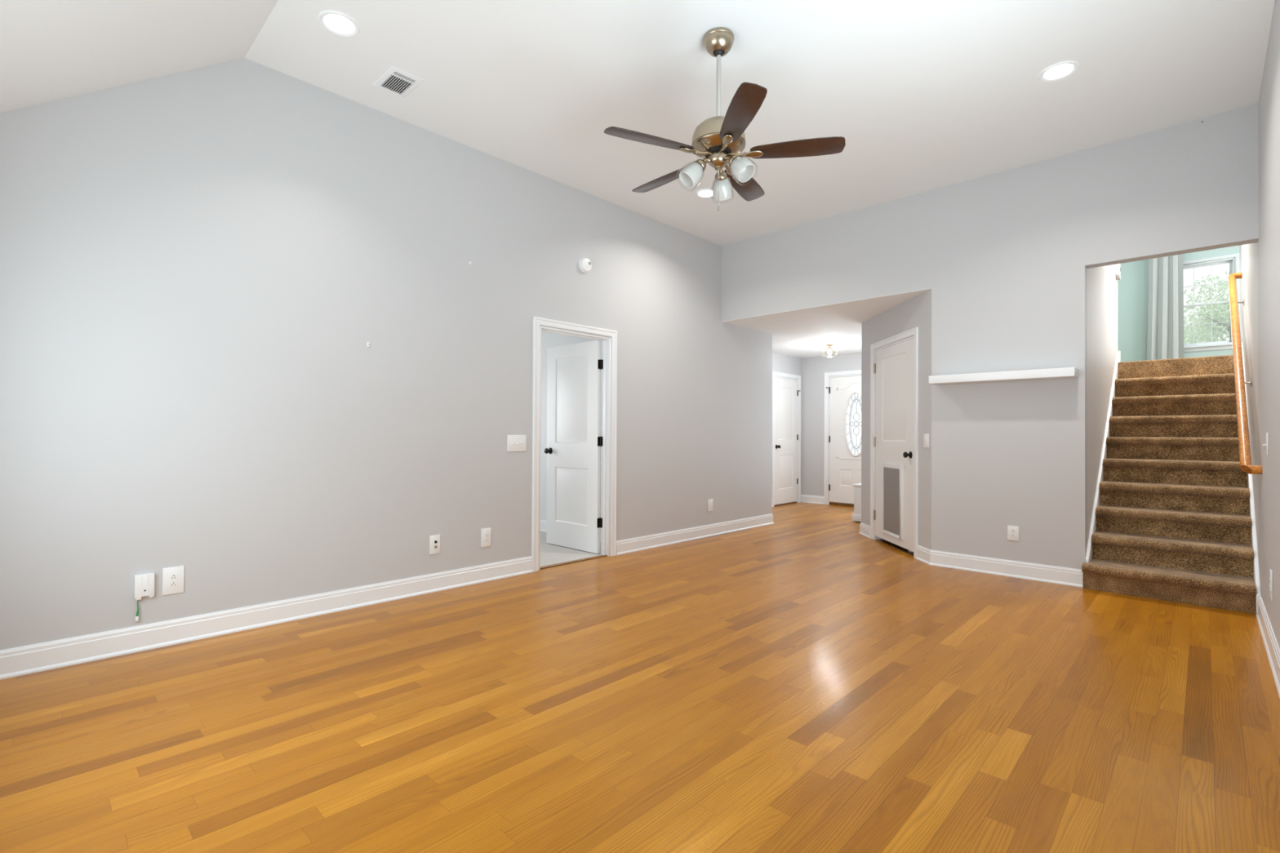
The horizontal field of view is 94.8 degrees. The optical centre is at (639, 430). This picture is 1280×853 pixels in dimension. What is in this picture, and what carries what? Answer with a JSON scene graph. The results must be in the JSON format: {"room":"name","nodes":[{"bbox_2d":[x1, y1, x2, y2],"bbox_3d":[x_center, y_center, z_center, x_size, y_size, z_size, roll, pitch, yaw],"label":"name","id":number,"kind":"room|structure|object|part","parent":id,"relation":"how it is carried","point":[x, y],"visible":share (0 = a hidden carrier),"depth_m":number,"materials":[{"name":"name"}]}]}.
{"room":"empty living room","nodes":[
{"label":"empty living room","id":0,"kind":"room"},
{"bbox_2d":[0,57,772,650],"bbox_3d":[-1.114,-0.533,5.315,0.936,3.412,7.152,0,-1,44],"label":"wall","id":1,"kind":"structure","parent":0,"point":[199,268],"depth_m":3.61,"materials":[{"name":"grey paint"}]},
{"bbox_2d":[133,573,154,621],"bbox_3d":[-2.590,0.872,3.077,0.025,0.238,0.080,0,-1,44],"label":"junction box","id":2,"kind":"object","parent":1,"relation":"attached to","point":[144,584],"visible":1,"depth_m":3.07,"materials":[{"name":"white plastic"}]},
{"bbox_2d":[162,565,184,595],"bbox_3d":[-2.512,0.810,3.171,0.010,0.145,0.092,0,-1,44],"label":"wall outlet","id":3,"kind":"object","parent":1,"relation":"attached to","point":[173,578],"visible":1,"depth_m":3.17,"materials":[{"name":"white plastic"}]},
{"bbox_2d":[170,581,176,587],"bbox_3d":[-2.510,0.830,3.169,0.004,0.034,0.023,0,-1,44],"label":"receptacle","id":4,"kind":"object","parent":3,"relation":"attached to","point":[173,584],"depth_m":3.17,"materials":[{"name":"white plastic"}]},
{"bbox_2d":[170,573,176,580],"bbox_3d":[-2.510,0.791,3.169,0.004,0.034,0.023,0,-1,44],"label":"receptacle","id":5,"kind":"object","parent":3,"relation":"attached to","point":[173,576],"depth_m":3.17,"materials":[{"name":"white plastic"}]},
{"bbox_2d":[0,555,533,679],"bbox_3d":[-2.030,1.092,3.664,0.022,0.130,3.297,0,-1,44],"label":"baseboard","id":6,"kind":"structure","parent":1,"relation":"attached to","point":[43,656],"depth_m":3.34,"materials":[{"name":"white wood"}]},
{"bbox_2d":[429,534,439,554],"bbox_3d":[-1.477,0.827,4.247,0.014,0.135,0.080,0,-1,44],"label":"cable plate","id":7,"kind":"object","parent":1,"relation":"attached to","point":[434,540],"visible":1,"depth_m":4.24,"materials":[{"name":"white plastic"}]},
{"bbox_2d":[480,528,491,547],"bbox_3d":[-1.189,0.832,4.550,0.010,0.142,0.086,0,-1,44],"label":"wall outlet","id":8,"kind":"object","parent":1,"relation":"attached to","point":[485,533],"visible":1,"depth_m":4.54,"materials":[{"name":"white plastic"}]},
{"bbox_2d":[506,435,526,451],"bbox_3d":[-0.990,0.106,4.751,0.022,0.132,0.180,0,-1,44],"label":"light switch","id":9,"kind":"object","parent":1,"relation":"attached to","point":[514,442],"visible":1,"depth_m":4.75,"materials":[{"name":"white plastic"}]},
{"bbox_2d":[531,316,617,572],"bbox_3d":[-0.881,0.120,5.524,0.925,2.111,0.955,0,-1,44],"label":"door","id":10,"kind":"structure","parent":1,"relation":"in","point":[579,404],"depth_m":5.65,"materials":[{"name":"white wood"}]},
{"bbox_3d":[-0.909,0.214,6.074,0.066,0.066,0.170,0,-1,44],"label":"knob","id":11,"kind":"part","parent":10,"relation":"part of","materials":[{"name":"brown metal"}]},
{"bbox_2d":[578,257,591,273],"bbox_3d":[-0.483,-1.477,5.267,0.044,0.136,0.136,0,-1,44],"label":"smoke detector","id":12,"kind":"object","parent":1,"relation":"attached to","point":[584,264],"visible":1,"depth_m":5.25,"materials":[{"name":"white plastic"}]},
{"bbox_2d":[616,498,773,555],"bbox_3d":[0.934,1.132,7.431,0.958,0.130,4.319,0,-1,44],"label":"baseboard","id":13,"kind":"structure","parent":1,"relation":"attached to","point":[642,543],"depth_m":6.33,"materials":[{"name":"white wood"}]},
{"bbox_2d":[707,498,712,511],"bbox_3d":[0.792,0.846,6.618,0.007,0.135,0.085,0,-1,44],"label":"blank plate","id":14,"kind":"object","parent":1,"relation":"attached to","point":[709,501],"visible":1,"depth_m":6.61,"materials":[{"name":"white plastic"}]},
{"bbox_2d":[540,331,601,529],"bbox_3d":[-2.325,-0.079,5.832,3.171,2.500,3.400,0,-1,44],"label":"wall","id":15,"kind":"structure","parent":0,"point":[548,340],"depth_m":6.88,"materials":[{"name":"white paint"}]},
{"bbox_2d":[540,520,600,542],"bbox_3d":[-1.205,1.119,6.947,3.041,0.130,0.022,0,-1,44],"label":"baseboard","id":16,"kind":"structure","parent":15,"relation":"attached to","point":[543,523],"depth_m":6.86,"materials":[{"name":"white wood"}]},
{"bbox_2d":[0,0,1275,245],"bbox_3d":[0.428,-1.693,3.166,4.500,1.111,6.165,0,-1,44],"label":"ceiling","id":17,"kind":"structure","parent":0,"point":[922,95],"depth_m":3.47,"materials":[{"name":"white paint"}]},
{"bbox_2d":[318,10,359,36],"bbox_3d":[-1.597,-2.153,3.127,0.196,0.008,0.196,0,-1,44],"label":"recessed light","id":18,"kind":"object","parent":17,"relation":"in","point":[340,24],"visible":1,"depth_m":3.12,"materials":[{"name":"white plastic"}]},
{"bbox_2d":[372,65,424,97],"bbox_3d":[-1.497,-2.149,3.646,0.285,0.009,0.200,0,-1,44],"label":"ceiling vent","id":19,"kind":"object","parent":17,"relation":"in","point":[396,81],"visible":1,"depth_m":3.63,"materials":[{"name":"white metal"}]},
{"bbox_2d":[695,188,713,198],"bbox_3d":[0.597,-2.128,5.303,0.196,0.008,0.196,0,-1,44],"label":"recessed light","id":20,"kind":"object","parent":17,"relation":"in","point":[706,193],"visible":0.74,"depth_m":5.30,"materials":[{"name":"white plastic"}]},
{"bbox_2d":[604,26,845,210],"bbox_3d":[0.406,-1.671,3.249,1.233,0.952,1.265,0,-1,44],"label":"ceiling fan","id":21,"kind":"object","parent":17,"relation":"hanging from","point":[719,140],"visible":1,"depth_m":3.13,"materials":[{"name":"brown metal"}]},
{"bbox_3d":[0.051,-1.498,3.039,0.490,0.034,0.134,0,0,-25],"label":"blade","id":22,"kind":"part","parent":21,"relation":"part of","materials":[{"name":"brown wood"}]},
{"bbox_3d":[0.151,-1.495,3.520,0.491,0.034,0.140,0,-1,44],"label":"blade","id":23,"kind":"part","parent":21,"relation":"part of","materials":[{"name":"brown wood"}]},
{"bbox_3d":[0.337,-1.439,3.191,0.077,0.078,0.091,0,-1,44],"label":"lamp arm","id":24,"kind":"part","parent":21,"relation":"part of","materials":[{"name":"silver metal"}]},
{"bbox_3d":[0.427,-1.329,3.205,0.003,0.186,0.004,0,0,29],"label":"pull chain","id":25,"kind":"part","parent":21,"relation":"part of","materials":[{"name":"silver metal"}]},
{"bbox_3d":[0.447,-1.438,3.303,0.075,0.078,0.092,0,-1,44],"label":"lamp arm","id":26,"kind":"part","parent":21,"relation":"part of","materials":[{"name":"silver metal"}]},
{"bbox_3d":[0.491,-1.438,3.147,0.094,0.078,0.071,0,-1,44],"label":"lamp arm","id":27,"kind":"part","parent":21,"relation":"part of","materials":[{"name":"silver metal"}]},
{"bbox_3d":[0.526,-1.392,3.112,0.073,0.076,0.052,0,-1,44],"label":"lamp bulb","id":28,"kind":"part","parent":21,"relation":"part of","materials":[{"name":"white glass"}]},
{"bbox_3d":[0.476,-1.498,2.799,0.134,0.034,0.490,0,0,-7],"label":"blade","id":29,"kind":"part","parent":21,"relation":"part of","materials":[{"name":"brown wood"}]},
{"bbox_3d":[0.632,-1.492,3.573,0.134,0.034,0.490,0,0,29],"label":"blade","id":30,"kind":"part","parent":21,"relation":"part of","materials":[{"name":"brown wood"}]},
{"bbox_3d":[0.835,-1.494,3.130,0.490,0.034,0.134,0,0,11],"label":"blade","id":31,"kind":"part","parent":21,"relation":"part of","materials":[{"name":"brown wood"}]},
{"bbox_2d":[1038,61,1079,81],"bbox_3d":[2.493,-2.133,3.507,0.196,0.008,0.196,0,-1,44],"label":"recessed light","id":32,"kind":"object","parent":17,"relation":"in","point":[1060,70],"visible":1,"depth_m":3.50,"materials":[{"name":"white plastic"}]},
{"bbox_2d":[0,502,1279,852],"bbox_3d":[0.532,1.210,5.572,7.651,0.064,9.800,0,-1,44],"label":"floor","id":33,"kind":"structure","parent":0,"point":[803,682],"depth_m":2.34,"materials":[{"name":"brown wood"}]},
{"bbox_2d":[852,483,861,522],"bbox_3d":[3.397,0.962,7.503,1.225,0.492,0.480,0,-1,44],"label":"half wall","id":34,"kind":"structure","parent":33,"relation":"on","point":[856,517],"depth_m":7.72,"materials":[{"name":"white wood"}]},
{"bbox_2d":[1081,355,1256,613],"bbox_3d":[4.446,0.249,4.944,0.896,1.889,2.426,0,-1,44],"label":"staircase","id":35,"kind":"structure","parent":33,"relation":"on","point":[1174,520],"depth_m":4.63,"materials":[{"name":"brown carpet"}]},
{"bbox_2d":[772,353,801,502],"bbox_3d":[1.838,-0.056,9.152,0.115,2.538,2.715,0,-1,44],"label":"wall","id":36,"kind":"structure","parent":0,"point":[780,363],"depth_m":9.69,"materials":[{"name":"grey paint"}]},
{"bbox_2d":[771,371,800,506],"bbox_3d":[2.374,0.146,9.679,0.200,2.146,0.902,0,-1,44],"label":"door","id":37,"kind":"structure","parent":36,"relation":"in","point":[786,392],"depth_m":9.66,"materials":[{"name":"white wood"}]},
{"bbox_2d":[722,288,931,358],"bbox_3d":[3.018,-1.293,7.353,4.313,0.120,3.700,0,-1,44],"label":"ceiling","id":38,"kind":"structure","parent":0,"point":[803,333],"depth_m":6.93,"materials":[{"name":"white paint"}]},
{"bbox_2d":[821,342,836,357],"bbox_3d":[2.697,-1.129,8.372,0.236,0.196,0.236,0,-1,44],"label":"ceiling light","id":39,"kind":"object","parent":38,"relation":"attached to","point":[829,345],"visible":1,"depth_m":8.35,"materials":[{"name":"silver metal"}]},
{"bbox_3d":[2.697,-1.112,8.372,0.062,0.090,0.062,0,-1,44],"label":"bulb","id":40,"kind":"part","parent":39,"relation":"part of","materials":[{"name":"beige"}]},
{"bbox_2d":[847,346,861,350],"bbox_3d":[3.259,-1.217,8.777,0.300,0.009,0.160,0,-1,44],"label":"ceiling vent","id":41,"kind":"object","parent":38,"relation":"in","point":[858,348],"visible":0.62,"depth_m":8.79,"materials":[{"name":"white metal"}]},
{"bbox_2d":[800,352,861,504],"bbox_3d":[3.844,-0.048,9.030,2.950,2.538,0.115,0,-1,44],"label":"wall","id":42,"kind":"structure","parent":0,"point":[813,369],"depth_m":9.83,"materials":[{"name":"grey paint"}]},
{"bbox_2d":[800,494,823,504],"bbox_3d":[2.878,1.158,9.848,0.420,0.130,0.022,0,-1,44],"label":"baseboard","id":43,"kind":"structure","parent":42,"relation":"attached to","point":[804,498],"depth_m":9.84,"materials":[{"name":"white wood"}]},
{"bbox_2d":[823,369,861,506],"bbox_3d":[3.444,0.136,9.367,1.057,2.171,0.178,0,-1,44],"label":"door","id":44,"kind":"structure","parent":42,"relation":"in","point":[844,402],"depth_m":9.51,"materials":[{"name":"white wood"}]},
{"bbox_3d":[3.461,1.200,9.383,0.889,0.045,0.115,0,-1,44],"label":"threshold sill","id":45,"kind":"part","parent":44,"relation":"part of","materials":[{"name":"brown wood"}]},
{"bbox_3d":[3.429,-0.149,9.353,0.540,1.229,0.014,0,-1,44],"label":"moulding","id":46,"kind":"part","parent":44,"relation":"part of","materials":[{"name":"white ceramic"}]},
{"bbox_3d":[3.429,-0.097,9.352,0.391,1.047,0.032,0,-1,44],"label":"oval frame","id":47,"kind":"part","parent":44,"relation":"part of","materials":[{"name":"white ceramic"}]},
{"bbox_3d":[3.445,-0.096,9.369,0.352,1.008,0.008,0,-1,44],"label":"oval glass","id":48,"kind":"part","parent":44,"relation":"part of","materials":[{"name":"white"}]},
{"bbox_2d":[861,288,931,550],"bbox_3d":[2.620,-0.025,6.012,0.100,2.438,1.622,0,0,0],"label":"wall","id":49,"kind":"structure","parent":0,"point":[916,312],"depth_m":5.51,"materials":[{"name":"grey paint"}]},
{"bbox_2d":[858,522,870,537],"bbox_3d":[2.583,1.134,6.735,0.169,0.130,0.425,0,0,28],"label":"baseboard","id":50,"kind":"structure","parent":49,"relation":"attached to","point":[864,530],"depth_m":6.67,"materials":[{"name":"white wood"}]},
{"bbox_2d":[870,327,918,558],"bbox_3d":[2.587,0.122,5.984,0.165,2.144,1.072,0,0,0],"label":"door","id":51,"kind":"structure","parent":49,"relation":"in","point":[894,367],"depth_m":5.93,"materials":[{"name":"white wood"}]},
{"bbox_3d":[2.560,0.711,5.978,0.026,0.729,0.465,0,0,0],"label":"pet flap frame","id":52,"kind":"part","parent":51,"relation":"part of","materials":[{"name":"white plastic"}]},
{"bbox_3d":[2.540,0.236,5.600,0.068,0.066,0.066,0,0,0],"label":"knob","id":53,"kind":"part","parent":51,"relation":"part of","materials":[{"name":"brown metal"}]},
{"bbox_2d":[924,434,928,448],"bbox_3d":[2.568,0.097,5.285,0.010,0.125,0.090,0,0,0],"label":"light switch","id":54,"kind":"object","parent":49,"relation":"attached to","point":[926,436],"visible":1,"depth_m":5.27,"materials":[{"name":"white plastic"}]},
{"bbox_2d":[721,103,1258,569],"bbox_3d":[2.517,-0.517,5.341,4.270,3.412,0.115,0,-1,44],"label":"wall","id":55,"kind":"structure","parent":0,"point":[1009,271],"depth_m":4.75,"materials":[{"name":"grey paint"}]},
{"bbox_2d":[915,544,1082,587],"bbox_3d":[2.890,1.122,4.889,0.174,0.130,1.286,1,-1,-38],"label":"baseboard","id":56,"kind":"structure","parent":55,"relation":"attached to","point":[1027,571],"depth_m":4.80,"materials":[{"name":"white wood"}]},
{"bbox_2d":[928,367,1078,385],"bbox_3d":[2.899,-0.429,4.751,1.010,0.066,0.204,0,-1,44],"label":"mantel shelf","id":57,"kind":"object","parent":55,"relation":"attached to","point":[1064,372],"visible":1,"depth_m":4.65,"materials":[{"name":"white wood"}]},
{"bbox_2d":[1007,525,1018,541],"bbox_3d":[3.016,0.835,4.760,0.080,0.120,0.010,0,-1,44],"label":"wall outlet","id":58,"kind":"object","parent":55,"relation":"attached to","point":[1012,531],"visible":1,"depth_m":4.76,"materials":[{"name":"white plastic"}]},
{"bbox_2d":[1087,264,1117,543],"bbox_3d":[4.180,-0.959,5.376,0.100,4.310,2.230,0,-1,44],"label":"wall","id":59,"kind":"structure","parent":0,"point":[1102,282],"depth_m":5.04,"materials":[{"name":"white paint"}]},
{"bbox_2d":[1085,351,1119,562],"bbox_3d":[4.180,0.181,5.287,0.020,2.029,2.340,0,-1,44],"label":"trim","id":60,"kind":"structure","parent":59,"relation":"attached to","point":[1107,433],"depth_m":5.06,"materials":[{"name":"white wood"}]},
{"bbox_2d":[1115,263,1120,279],"bbox_3d":[4.898,-1.636,6.032,0.031,0.179,0.110,0,-1,44],"label":"thermostat","id":61,"kind":"object","parent":59,"relation":"attached to","point":[1117,265],"visible":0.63,"depth_m":6.00,"materials":[{"name":"white plastic"}]},
{"bbox_2d":[1117,244,1239,362],"bbox_3d":[10.191,-1.941,9.730,4.950,2.810,0.120,0,-1,44],"label":"wall","id":62,"kind":"structure","parent":0,"point":[1131,286],"depth_m":10.75,"materials":[{"name":"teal paint"}]},
{"bbox_2d":[1183,253,1239,351],"bbox_3d":[9.702,-2.155,10.153,0.906,1.590,0.150,0,-1,44],"label":"window","id":63,"kind":"structure","parent":62,"relation":"attached to","point":[1234,263],"depth_m":10.06,"materials":[{"name":"white wood"}]},
{"bbox_3d":[9.716,-1.829,10.167,0.730,0.713,0.026,0,-1,44],"label":"sash","id":64,"kind":"part","parent":63,"relation":"part of","materials":[{"name":"white ceramic"}]},
{"bbox_3d":[9.664,-1.403,10.111,0.890,0.085,0.049,0,-1,44],"label":"sill","id":65,"kind":"part","parent":63,"relation":"part of","materials":[{"name":"white wood"}]},
{"bbox_3d":[9.738,-2.510,10.192,0.730,0.713,0.026,0,-1,44],"label":"sash","id":66,"kind":"part","parent":63,"relation":"part of","materials":[{"name":"white ceramic"}]},
{"bbox_3d":[9.686,-3.186,10.068,1.800,0.044,0.110,0,-1,44],"label":"curtain rod","id":67,"kind":"object","parent":62,"relation":"attached to","visible":0},
{"bbox_2d":[1144,253,1183,360],"bbox_3d":[9.249,-1.908,10.412,0.546,2.515,0.081,0,-1,44],"label":"curtain","id":68,"kind":"object","parent":67,"relation":"hanging from","point":[1164,317],"visible":0.69,"depth_m":10.39,"materials":[{"name":"grey fabric"}]},
{"bbox_2d":[1240,0,1279,648],"bbox_3d":[2.959,-0.959,2.636,0.115,4.360,8.915,0,-1,44],"label":"wall","id":69,"kind":"structure","parent":0,"point":[1268,104],"depth_m":3.33,"materials":[{"name":"grey paint"}]},
{"bbox_2d":[1227,272,1262,474],"bbox_3d":[4.732,-0.607,4.635,0.094,1.785,2.684,0,-1,44],"label":"handrail","id":70,"kind":"object","parent":69,"relation":"attached to","point":[1246,465],"visible":1,"depth_m":4.32,"materials":[{"name":"brown wood"}]},
{"bbox_3d":[4.717,-0.607,4.649,0.052,1.785,2.684,0,-1,44],"label":"rail","id":71,"kind":"part","parent":70,"relation":"part of","materials":[{"name":"brown wood"}]},
{"bbox_2d":[1241,342,1261,613],"bbox_3d":[4.786,0.179,4.636,0.020,2.029,2.440,0,-1,44],"label":"trim","id":72,"kind":"structure","parent":69,"relation":"attached to","point":[1250,483],"depth_m":4.07,"materials":[{"name":"white wood"}]},
{"bbox_2d":[1262,432,1268,455],"bbox_3d":[3.498,0.079,3.295,0.022,0.125,0.075,0,-1,44],"label":"light switch","id":73,"kind":"object","parent":69,"relation":"attached to","point":[1267,433],"visible":1,"depth_m":3.26,"materials":[{"name":"white plastic"}]},
{"bbox_3d":[3.504,0.079,3.290,0.007,0.125,0.075,0,-1,44],"label":"plate","id":74,"kind":"part","parent":73,"relation":"part of","materials":[{"name":"white plastic"}]},
{"bbox_2d":[1256,595,1279,697],"bbox_3d":[1.913,1.095,1.638,0.022,0.130,5.830,0,-1,44],"label":"baseboard","id":75,"kind":"structure","parent":69,"relation":"attached to","point":[1270,642],"depth_m":3.06,"materials":[{"name":"white wood"}]},
{"bbox_2d":[1269,568,1272,600],"bbox_3d":[3.333,0.817,3.112,0.010,0.150,0.090,0,-1,44],"label":"wall outlet","id":76,"kind":"object","parent":69,"relation":"attached to","point":[1270,570],"visible":1,"depth_m":3.10,"materials":[{"name":"white plastic"}]},
{"label":"outside","id":77,"kind":"structure","parent":0,"visible":0},
{"bbox_3d":[33.213,1.834,34.635,60.000,0.100,64.000,0,-1,44],"label":"ground","id":78,"kind":"structure","parent":77,"visible":0},
{"bbox_2d":[1183,306,1227,343],"bbox_3d":[18.851,-1.393,20.867,2.833,6.037,3.174,0,-1,44],"label":"tree","id":79,"kind":"object","parent":78,"relation":"on","point":[1190,328],"visible":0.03,"depth_m":19.83,"materials":[{"name":"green plant"}]},
{"bbox_2d":[1183,271,1230,344],"bbox_3d":[15.760,-1.362,15.267,3.360,5.869,3.064,0,-1,44],"label":"tree","id":80,"kind":"object","parent":78,"relation":"on","point":[1218,316],"visible":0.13,"depth_m":15.70,"materials":[{"name":"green plant"}]}
]}

